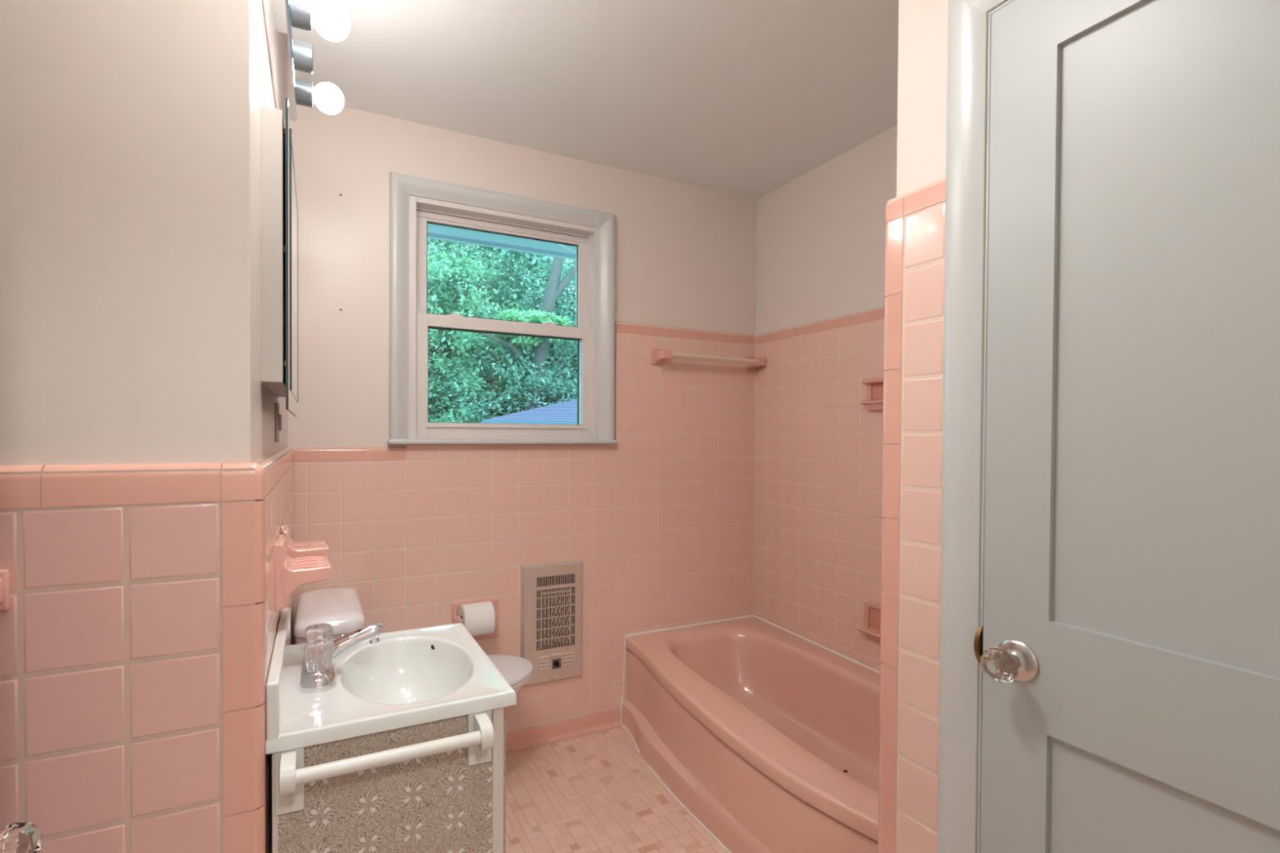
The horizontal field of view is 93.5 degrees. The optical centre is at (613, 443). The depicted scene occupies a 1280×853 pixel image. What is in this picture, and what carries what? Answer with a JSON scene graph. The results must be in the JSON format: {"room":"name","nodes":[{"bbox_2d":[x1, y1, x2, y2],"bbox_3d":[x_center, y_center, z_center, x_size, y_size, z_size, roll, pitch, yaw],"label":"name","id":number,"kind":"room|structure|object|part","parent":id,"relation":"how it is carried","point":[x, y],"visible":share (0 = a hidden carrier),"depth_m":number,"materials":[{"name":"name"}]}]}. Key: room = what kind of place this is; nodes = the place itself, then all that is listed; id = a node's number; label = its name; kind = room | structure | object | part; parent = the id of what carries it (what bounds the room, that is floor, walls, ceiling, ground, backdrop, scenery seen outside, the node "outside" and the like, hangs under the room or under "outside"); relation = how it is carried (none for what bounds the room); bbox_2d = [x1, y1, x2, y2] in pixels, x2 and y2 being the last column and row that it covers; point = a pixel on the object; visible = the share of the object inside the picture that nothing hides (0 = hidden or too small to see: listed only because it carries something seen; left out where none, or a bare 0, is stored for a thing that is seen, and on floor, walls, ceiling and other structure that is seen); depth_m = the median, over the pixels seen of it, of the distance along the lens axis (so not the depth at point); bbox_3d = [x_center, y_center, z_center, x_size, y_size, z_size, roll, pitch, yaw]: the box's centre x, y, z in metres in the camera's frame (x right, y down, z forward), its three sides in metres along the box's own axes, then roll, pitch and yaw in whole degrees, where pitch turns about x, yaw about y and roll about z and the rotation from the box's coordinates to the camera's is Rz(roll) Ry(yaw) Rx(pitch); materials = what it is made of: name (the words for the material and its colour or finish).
{"room":"bathroom","nodes":[
{"label":"bathroom","id":0,"kind":"room"},
{"bbox_2d":[0,0,267,852],"bbox_3d":[-0.992,0.037,0.707,1.016,2.412,0.110,0,1,-26],"label":"wall","id":1,"kind":"structure","parent":0,"point":[133,508],"depth_m":0.82,"materials":[{"name":"paint"}]},
{"bbox_2d":[0,568,9,611],"bbox_3d":[-0.773,0.184,0.739,0.038,0.052,0.032,0,1,-26],"label":"post","id":2,"kind":"object","parent":1,"relation":"attached to","point":[4,573],"visible":1,"depth_m":0.75,"materials":[{"name":"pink ceramic"}]},
{"bbox_3d":[-0.771,0.183,0.736,0.030,0.038,0.024,0,1,-26],"label":"arm","id":3,"kind":"part","parent":2,"relation":"part of","materials":[{"name":"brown ceramic"}]},
{"bbox_3d":[-0.927,0.055,0.690,0.915,0.054,0.022,0,1,-26],"label":"cap trim","id":4,"kind":"part","parent":1,"relation":"part of","materials":[{"name":"tile"}]},
{"bbox_3d":[-0.550,0.663,0.902,0.052,1.158,0.052,0,1,-26],"label":"bullnose trim","id":5,"kind":"part","parent":1,"relation":"part of","materials":[{"name":"tile"}]},
{"bbox_2d":[253,0,294,852],"bbox_3d":[-0.882,0.028,1.445,0.166,2.412,1.305,0,1,-26],"label":"wall","id":6,"kind":"structure","parent":0,"point":[276,460],"depth_m":1.08,"materials":[{"name":"paint"}]},
{"bbox_3d":[-0.815,0.045,1.471,0.022,0.050,1.292,0,1,-26],"label":"cap trim","id":7,"kind":"part","parent":6,"relation":"part of","materials":[{"name":"tile"}]},
{"bbox_2d":[275,402,281,442],"bbox_3d":[-0.808,-0.050,1.453,0.012,0.094,0.070,0,1,-26],"label":"wall switch","id":8,"kind":"object","parent":6,"relation":"attached to","point":[277,416],"visible":1,"depth_m":1.42,"materials":[{"name":"beige plastic"}]},
{"bbox_2d":[275,402,279,442],"bbox_3d":[-0.811,-0.050,1.451,0.006,0.094,0.070,0,1,-26],"label":"switch plate","id":9,"kind":"object","parent":8,"relation":"attached to","point":[277,405],"depth_m":1.42,"materials":[{"name":"grey metal"}]},
{"bbox_2d":[266,607,290,741],"bbox_3d":[-0.610,0.402,1.101,0.018,0.092,0.442,0,1,-26],"label":"backsplash","id":10,"kind":"structure","parent":6,"relation":"attached to","point":[277,673],"depth_m":0.96,"materials":[{"name":"ceramic"}]},
{"bbox_2d":[260,97,297,417],"bbox_3d":[-0.717,-0.340,1.307,0.047,0.550,0.545,0,1,-26],"label":"medicine cabinet","id":11,"kind":"object","parent":6,"relation":"attached to","point":[278,202],"visible":1,"depth_m":1.07,"materials":[{"name":"white metal"}]},
{"bbox_3d":[-0.700,-0.340,1.315,0.007,0.550,0.545,0,1,-26],"label":"mirror door","id":12,"kind":"part","parent":11,"relation":"part of","materials":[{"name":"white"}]},
{"bbox_2d":[275,534,331,611],"bbox_3d":[-0.616,0.250,1.198,0.097,0.126,0.127,0,1,-26],"label":"soap dish","id":13,"kind":"object","parent":6,"relation":"attached to","point":[291,573],"visible":0.99,"depth_m":1.15,"materials":[{"name":"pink ceramic"}]},
{"bbox_3d":[-0.652,0.250,1.180,0.016,0.126,0.127,0,1,-26],"label":"plate","id":14,"kind":"part","parent":13,"relation":"part of","materials":[{"name":"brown ceramic"}]},
{"bbox_2d":[283,555,331,608],"bbox_3d":[-0.612,0.269,1.201,0.087,0.083,0.115,0,1,-26],"label":"shelf","id":15,"kind":"object","parent":13,"relation":"attached to","point":[298,571],"depth_m":1.15,"materials":[{"name":"pink ceramic"}]},
{"bbox_2d":[280,524,329,559],"bbox_3d":[-0.697,0.242,1.362,0.097,0.130,0.121,0,1,-26],"label":"toothbrush holder","id":16,"kind":"object","parent":6,"relation":"attached to","point":[295,550],"visible":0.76,"depth_m":1.33,"materials":[{"name":"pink ceramic"}]},
{"bbox_3d":[-0.735,0.248,1.349,0.016,0.117,0.112,0,1,-26],"label":"plate","id":17,"kind":"part","parent":16,"relation":"part of","materials":[{"name":"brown ceramic"}]},
{"bbox_2d":[288,538,329,559],"bbox_3d":[-0.695,0.262,1.369,0.087,0.083,0.100,0,1,-26],"label":"shelf","id":18,"kind":"object","parent":16,"relation":"attached to","point":[295,550],"depth_m":1.34,"materials":[{"name":"pink ceramic"}]},
{"bbox_2d":[262,0,350,121],"bbox_3d":[-0.630,-0.845,1.246,0.150,0.076,0.635,0,1,-26],"label":"vanity light","id":19,"kind":"object","parent":6,"relation":"attached to","point":[287,55],"depth_m":1.24,"materials":[{"name":"silver metal"}]},
{"bbox_2d":[291,0,312,31],"bbox_3d":[-0.611,-0.844,1.179,0.037,0.057,0.057,0,1,-26],"label":"bulb socket","id":20,"kind":"object","parent":19,"relation":"attached to","point":[301,10],"depth_m":1.16,"materials":[{"name":"grey metal"}]},
{"bbox_2d":[293,40,312,73],"bbox_3d":[-0.679,-0.846,1.318,0.037,0.057,0.057,0,1,-26],"label":"bulb socket","id":21,"kind":"object","parent":19,"relation":"attached to","point":[303,51],"depth_m":1.30,"materials":[{"name":"grey metal"}]},
{"bbox_2d":[296,77,313,107],"bbox_3d":[-0.748,-0.848,1.457,0.037,0.057,0.057,0,1,-26],"label":"bulb socket","id":22,"kind":"object","parent":19,"relation":"attached to","point":[304,88],"depth_m":1.44,"materials":[{"name":"grey metal"}]},
{"bbox_3d":[-0.711,-0.848,1.475,0.093,0.069,0.069,0,1,-26],"label":"light bulb","id":23,"kind":"part","parent":19,"relation":"part of","materials":[{"name":"white glass"}]},
{"bbox_3d":[-0.574,-0.844,1.197,0.093,0.069,0.069,0,1,-26],"label":"light bulb","id":24,"kind":"part","parent":19,"relation":"part of","materials":[{"name":"white glass"}]},
{"bbox_2d":[288,102,756,753],"bbox_3d":[-0.235,0.018,2.555,2.310,2.412,0.182,0,1,-26],"label":"wall","id":25,"kind":"structure","parent":0,"point":[659,519],"depth_m":2.46,"materials":[{"name":"tile"}]},
{"bbox_2d":[452,597,498,639],"bbox_3d":[-0.517,0.686,2.296,0.178,0.158,0.100,0,1,-26],"label":"toilet paper holder","id":26,"kind":"object","parent":25,"relation":"attached to","point":[456,619],"visible":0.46,"depth_m":2.33,"materials":[{"name":"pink ceramic"}]},
{"bbox_3d":[-0.588,0.680,2.258,0.010,0.119,0.094,0,1,-26],"label":"arm","id":27,"kind":"part","parent":26,"relation":"part of","materials":[{"name":"pink ceramic"}]},
{"bbox_2d":[458,601,495,635],"bbox_3d":[-0.514,0.659,2.261,0.111,0.117,0.117,0,1,-26],"label":"toilet paper roll","id":28,"kind":"object","parent":26,"relation":"on","point":[478,618],"visible":0.81,"depth_m":2.22,"materials":[{"name":"white paper"}]},
{"bbox_3d":[-0.464,0.680,2.319,0.010,0.119,0.094,0,1,-26],"label":"arm","id":29,"kind":"part","parent":26,"relation":"part of","materials":[{"name":"pink ceramic"}]},
{"bbox_2d":[427,223,576,259],"bbox_3d":[-0.377,-1.054,2.830,10.000,0.174,0.463,0,1,-26],"label":"roof eave","id":30,"kind":"object","parent":25,"relation":"attached to","point":[434,232],"visible":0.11,"depth_m":2.93,"materials":[{"name":"blue paint"}]},
{"bbox_2d":[558,244,576,252],"bbox_3d":[-0.352,-0.965,2.821,0.751,0.039,0.051,0,1,-41],"label":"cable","id":31,"kind":"object","parent":30,"relation":"hanging from","point":[561,245],"visible":0.19,"depth_m":2.94,"materials":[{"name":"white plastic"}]},
{"bbox_2d":[386,171,617,444],"bbox_3d":[-0.425,-0.490,2.427,0.924,0.984,0.159,0,1,-26],"label":"window","id":32,"kind":"structure","parent":25,"relation":"in","point":[415,202],"depth_m":2.37,"materials":[{"name":"white paint"}]},
{"bbox_3d":[-0.439,-0.677,2.461,0.719,0.422,0.038,0,1,-26],"label":"sash","id":33,"kind":"part","parent":32,"relation":"part of","materials":[{"name":"white plastic"}]},
{"bbox_3d":[-0.414,-0.007,2.404,0.924,0.018,0.094,0,1,-26],"label":"sill","id":34,"kind":"part","parent":32,"relation":"part of","materials":[{"name":"white paint"}]},
{"bbox_3d":[-0.449,-0.251,2.487,0.716,0.428,0.003,0,1,-26],"label":"screen frame","id":35,"kind":"part","parent":32,"relation":"part of","materials":[{"name":"grey"}]},
{"bbox_3d":[-0.418,-0.259,2.429,0.730,0.462,0.039,0,1,-26],"label":"sash","id":36,"kind":"part","parent":32,"relation":"part of","materials":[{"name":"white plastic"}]},
{"bbox_3d":[-0.205,-0.235,2.501,1.982,0.590,0.022,0,1,-26],"label":"cap trim","id":37,"kind":"part","parent":25,"relation":"part of","materials":[{"name":"tile"}]},
{"bbox_2d":[520,559,582,686],"bbox_3d":[-0.247,0.735,2.468,0.271,0.491,0.030,0,1,-26],"label":"wall heater","id":38,"kind":"object","parent":25,"relation":"attached to","point":[552,593],"visible":1,"depth_m":2.47,"materials":[{"name":"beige metal"}]},
{"bbox_2d":[536,573,575,650],"bbox_3d":[-0.236,0.691,2.471,0.171,0.298,0.002,0,1,-26],"label":"grille","id":39,"kind":"object","parent":38,"relation":"attached to","point":[555,593],"depth_m":2.48,"materials":[{"name":"beige metal"}]},
{"bbox_2d":[651,348,764,371],"bbox_3d":[0.447,-0.385,2.760,0.581,0.070,0.088,0,1,-26],"label":"towel bar","id":40,"kind":"object","parent":25,"relation":"attached to","point":[659,357],"visible":1,"depth_m":2.70,"materials":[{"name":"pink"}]},
{"bbox_3d":[0.198,-0.386,2.680,0.063,0.070,0.011,0,1,-26],"label":"post","id":41,"kind":"part","parent":40,"relation":"part of","materials":[{"name":"pink ceramic"}]},
{"bbox_3d":[0.217,-0.386,2.642,0.047,0.058,0.079,0,1,-26],"label":"arm","id":42,"kind":"part","parent":40,"relation":"part of","materials":[{"name":"pink ceramic"}]},
{"bbox_3d":[0.663,-0.386,2.910,0.060,0.070,0.011,0,1,-26],"label":"post","id":43,"kind":"part","parent":40,"relation":"part of","materials":[{"name":"pink ceramic"}]},
{"bbox_3d":[0.682,-0.387,2.872,0.044,0.058,0.079,0,1,-26],"label":"arm","id":44,"kind":"part","parent":40,"relation":"part of","materials":[{"name":"pink ceramic"}]},
{"bbox_2d":[293,0,898,199],"bbox_3d":[0.337,-1.208,0.433,3.160,0.100,4.460,0,1,-26],"label":"ceiling","id":45,"kind":"structure","parent":0,"point":[744,98],"depth_m":1.93,"materials":[{"name":"paint"}]},
{"bbox_2d":[505,726,728,852],"bbox_3d":[0.296,1.284,0.452,3.100,0.060,4.460,0,1,-26],"label":"floor","id":46,"kind":"structure","parent":0,"point":[593,793],"depth_m":2.05,"materials":[{"name":"tile"}]},
{"bbox_2d":[271,707,506,852],"bbox_3d":[-0.445,0.852,1.189,0.375,0.776,0.426,0,1,-26],"label":"vanity cabinet","id":47,"kind":"object","parent":46,"relation":"on","point":[438,802],"visible":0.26,"depth_m":1.00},
{"bbox_2d":[275,710,493,815],"bbox_3d":[-0.351,0.516,0.959,0.332,0.096,0.062,0,1,-26],"label":"towel bar","id":48,"kind":"object","parent":47,"relation":"attached to","point":[291,775],"visible":1,"depth_m":0.93,"materials":[{"name":"white plastic"}]},
{"bbox_3d":[-0.482,0.492,0.892,0.021,0.047,0.057,0,1,-26],"label":"arm","id":49,"kind":"part","parent":48,"relation":"part of","materials":[{"name":"white plastic"}]},
{"bbox_3d":[-0.346,0.491,0.945,0.295,0.021,0.021,0,1,-26],"label":"rod","id":50,"kind":"part","parent":48,"relation":"part of","materials":[{"name":"white plastic"}]},
{"bbox_3d":[-0.220,0.492,1.021,0.021,0.047,0.057,0,1,-26],"label":"arm","id":51,"kind":"part","parent":48,"relation":"part of","materials":[{"name":"white plastic"}]},
{"bbox_2d":[266,607,515,754],"bbox_3d":[-0.445,0.466,1.184,0.386,0.220,0.443,0,1,-26],"label":"sink","id":52,"kind":"object","parent":47,"relation":"in","point":[408,677],"visible":0.78,"depth_m":1.11,"materials":[{"name":"ceramic"}]},
{"bbox_2d":[299,622,382,693],"bbox_3d":[-0.522,0.398,1.158,0.144,0.088,0.164,0,1,-26],"label":"faucet","id":53,"kind":"object","parent":52,"relation":"on","point":[318,673],"visible":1,"depth_m":1.10,"materials":[{"name":"silver metal"}]},
{"bbox_3d":[-0.580,0.383,1.186,0.049,0.048,0.050,0,1,-26],"label":"handle","id":54,"kind":"part","parent":53,"relation":"part of","materials":[{"name":"clear plastic"}]},
{"bbox_3d":[-0.535,0.385,1.095,0.049,0.048,0.050,0,1,-26],"label":"handle","id":55,"kind":"part","parent":53,"relation":"part of","materials":[{"name":"clear plastic"}]},
{"bbox_3d":[-0.518,0.397,1.161,0.134,0.087,0.044,0,1,-26],"label":"spout","id":56,"kind":"part","parent":53,"relation":"part of","materials":[{"name":"silver metal"}]},
{"bbox_3d":[-0.284,0.833,1.268,0.016,0.655,0.346,0,1,-26],"label":"cabinet door","id":57,"kind":"part","parent":47,"relation":"part of","materials":[{"name":"white wood"}]},
{"bbox_2d":[293,586,533,694],"bbox_3d":[-0.640,0.863,2.032,0.766,0.730,0.430,0,1,-26],"label":"toilet","id":58,"kind":"object","parent":46,"relation":"on","point":[340,607],"visible":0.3,"depth_m":1.88,"materials":[{"name":"white ceramic"}]},
{"bbox_3d":[-0.903,0.700,1.905,0.175,0.307,0.400,0,1,-26],"label":"tank","id":59,"kind":"part","parent":58,"relation":"part of","materials":[{"name":"white ceramic"}]},
{"bbox_3d":[-0.899,0.522,1.904,0.189,0.048,0.420,0,1,-26],"label":"tank lid","id":60,"kind":"part","parent":58,"relation":"part of","materials":[{"name":"white ceramic"}]},
{"bbox_3d":[-0.554,0.805,2.079,0.569,0.020,0.374,0,1,-26],"label":"seat lid","id":61,"kind":"part","parent":58,"relation":"part of","materials":[{"name":"white"}]},
{"bbox_3d":[-0.555,0.824,2.079,0.568,0.016,0.372,0,1,-26],"label":"seat","id":62,"kind":"part","parent":58,"relation":"part of","materials":[{"name":"white"}]},
{"bbox_2d":[620,614,879,852],"bbox_3d":[0.643,1.042,2.124,0.806,0.390,1.451,0,1,-26],"label":"bathtub","id":63,"kind":"object","parent":46,"relation":"on","point":[766,734],"visible":0.8,"depth_m":2.15,"materials":[{"name":"ceramic"}]},
{"bbox_2d":[752,124,897,671],"bbox_3d":[1.110,0.029,2.256,0.163,2.412,1.612,0,1,-26],"label":"wall","id":64,"kind":"structure","parent":0,"point":[820,262],"depth_m":2.54,"materials":[{"name":"tile"}]},
{"bbox_3d":[1.022,-0.495,2.282,0.022,0.050,1.448,0,1,-26],"label":"cap trim","id":65,"kind":"part","parent":64,"relation":"part of","materials":[{"name":"tile"}]},
{"bbox_2d":[857,600,880,642],"bbox_3d":[0.998,0.681,2.264,0.040,0.137,0.166,0,1,-26],"label":"soap dish","id":66,"kind":"object","parent":64,"relation":"attached to","point":[872,628],"visible":0.52,"depth_m":2.30,"materials":[{"name":"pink ceramic"}]},
{"bbox_2d":[857,626,880,642],"bbox_3d":[0.997,0.731,2.264,0.039,0.037,0.166,0,1,-26],"label":"tray","id":67,"kind":"object","parent":66,"relation":"on","point":[873,633],"depth_m":2.29,"materials":[{"name":"pink ceramic"}]},
{"bbox_3d":[1.010,0.670,2.270,0.013,0.116,0.150,0,1,-26],"label":"frame","id":68,"kind":"part","parent":66,"relation":"part of","materials":[{"name":"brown ceramic"}]},
{"bbox_2d":[860,377,883,411],"bbox_3d":[1.004,-0.186,2.253,0.038,0.124,0.173,0,1,-26],"label":"soap dish","id":69,"kind":"object","parent":64,"relation":"attached to","point":[874,402],"visible":0.45,"depth_m":2.29,"materials":[{"name":"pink ceramic"}]},
{"bbox_3d":[1.015,-0.193,2.259,0.013,0.110,0.150,0,1,-26],"label":"frame","id":70,"kind":"part","parent":69,"relation":"part of","materials":[{"name":"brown ceramic"}]},
{"bbox_2d":[860,400,883,411],"bbox_3d":[1.003,-0.143,2.253,0.037,0.038,0.166,0,1,-26],"label":"tray","id":71,"kind":"object","parent":69,"relation":"on","point":[870,405],"depth_m":2.28,"materials":[{"name":"pink ceramic"}]},
{"bbox_3d":[0.998,-0.238,2.250,0.023,0.020,0.173,0,1,-26],"label":"rail","id":72,"kind":"part","parent":69,"relation":"part of","materials":[{"name":"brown ceramic"}]},
{"bbox_2d":[878,0,948,852],"bbox_3d":[1.223,0.045,1.053,1.025,2.412,0.952,0,1,-26],"label":"wall","id":73,"kind":"structure","parent":0,"point":[915,219],"depth_m":1.19,"materials":[{"name":"tile"}]},
{"bbox_3d":[0.584,0.396,1.246,0.050,1.696,0.050,0,1,-26],"label":"bullnose trim","id":74,"kind":"part","parent":73,"relation":"part of","materials":[{"name":"tile"}]},
{"bbox_3d":[0.975,-0.478,1.374,0.864,0.048,0.141,0,1,-26],"label":"cap trim","id":75,"kind":"part","parent":73,"relation":"part of","materials":[{"name":"tile"}]},
{"bbox_2d":[937,0,1279,852],"bbox_3d":[0.837,0.215,0.791,0.229,2.075,0.804,0,1,-26],"label":"door","id":76,"kind":"structure","parent":73,"relation":"in","point":[1109,650],"depth_m":0.89,"materials":[{"name":"paint"}]},
{"bbox_3d":[0.796,0.215,0.771,0.028,2.075,0.804,0,1,-26],"label":"casing","id":77,"kind":"part","parent":76,"relation":"part of","materials":[{"name":"white paint"}]},
{"bbox_3d":[0.656,0.357,1.071,0.036,0.066,0.007,0,1,-26],"label":"strike plate","id":78,"kind":"part","parent":76,"relation":"part of","materials":[{"name":"gold metal"}]},
{"bbox_3d":[0.632,0.363,0.986,0.033,0.055,0.055,0,1,-26],"label":"knob","id":79,"kind":"part","parent":76,"relation":"part of","materials":[{"name":"clear glass"}]},
{"bbox_3d":[0.113,0.054,-0.082,2.300,2.412,0.100,0,1,-26],"label":"wall","id":80,"kind":"structure","parent":0,"visible":0},
{"bbox_2d":[0,822,42,852],"bbox_3d":[-0.404,0.237,0.199,0.102,2.008,0.815,0,1,-26],"label":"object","id":81,"kind":"structure","parent":80,"relation":"in","point":[18,837],"depth_m":0.52,"materials":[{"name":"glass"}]},
{"label":"outside","id":82,"kind":"structure","parent":0,"visible":0},
{"bbox_3d":[-8.225,1.892,32.301,70.000,0.200,59.500,0,1,-26],"label":"lawn","id":83,"kind":"structure","parent":82,"visible":0},
{"bbox_2d":[427,238,488,420],"bbox_3d":[-5.686,-2.177,11.653,6.573,8.516,7.083,1,1,32],"label":"tree","id":84,"kind":"object","parent":83,"relation":"on","point":[445,281],"visible":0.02,"depth_m":11.25,"materials":[{"name":"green plant"}]},
{"bbox_2d":[427,238,567,422],"bbox_3d":[-3.479,-0.857,10.953,5.116,5.914,5.397,1,1,20],"label":"tree","id":85,"kind":"object","parent":83,"relation":"on","point":[438,264],"visible":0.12,"depth_m":9.93,"materials":[{"name":"green plant"}]},
{"bbox_2d":[427,238,575,411],"bbox_3d":[-4.085,-3.089,15.024,8.096,10.273,7.674,0,1,7],"label":"tree","id":86,"kind":"object","parent":83,"relation":"on","point":[447,245],"visible":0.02,"depth_m":12.62,"materials":[{"name":"green plant"}]},
{"bbox_2d":[427,333,577,422],"bbox_3d":[-1.670,0.504,10.938,5.176,5.416,4.804,0,1,11],"label":"tree","id":87,"kind":"object","parent":83,"relation":"on","point":[546,381],"visible":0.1,"depth_m":9.79,"materials":[{"name":"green plant"}]},
{"bbox_2d":[431,242,577,422],"bbox_3d":[-1.068,-1.551,12.645,5.815,7.287,6.266,0,1,-36],"label":"tree","id":88,"kind":"object","parent":83,"relation":"on","point":[533,284],"visible":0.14,"depth_m":11.20,"materials":[{"name":"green plant"}]},
{"bbox_2d":[459,306,569,413],"bbox_3d":[-1.945,-0.709,15.690,5.555,6.083,5.921,1,1,28],"label":"tree","id":89,"kind":"object","parent":83,"relation":"on","point":[535,307],"visible":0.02,"depth_m":14.37,"materials":[{"name":"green plant"}]},
{"bbox_2d":[476,256,576,410],"bbox_3d":[-1.342,-1.378,9.998,2.222,7.020,0.535,0,1,-26],"label":"trunk","id":90,"kind":"object","parent":83,"relation":"on","point":[553,290],"visible":0.32,"depth_m":9.96,"materials":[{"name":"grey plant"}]},
{"bbox_2d":[488,308,573,351],"bbox_3d":[-1.307,-1.849,9.675,1.413,0.678,1.483,0,1,-26],"label":"leafy bough","id":91,"kind":"object","parent":90,"relation":"attached to","point":[535,316],"visible":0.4,"depth_m":9.42,"materials":[{"name":"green plant"}]},
{"bbox_2d":[480,399,577,424],"bbox_3d":[1.897,0.480,10.964,8.014,3.292,6.120,0,1,-8],"label":"garage","id":92,"kind":"structure","parent":83,"relation":"on","point":[565,412],"depth_m":7.70,"materials":[{"name":"blue"}]},
{"bbox_2d":[532,288,577,401],"bbox_3d":[0.521,-1.013,14.234,5.937,6.185,5.628,1,1,28],"label":"tree","id":93,"kind":"object","parent":83,"relation":"on","point":[574,357],"visible":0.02,"depth_m":13.05,"materials":[{"name":"green plant"}]}
]}

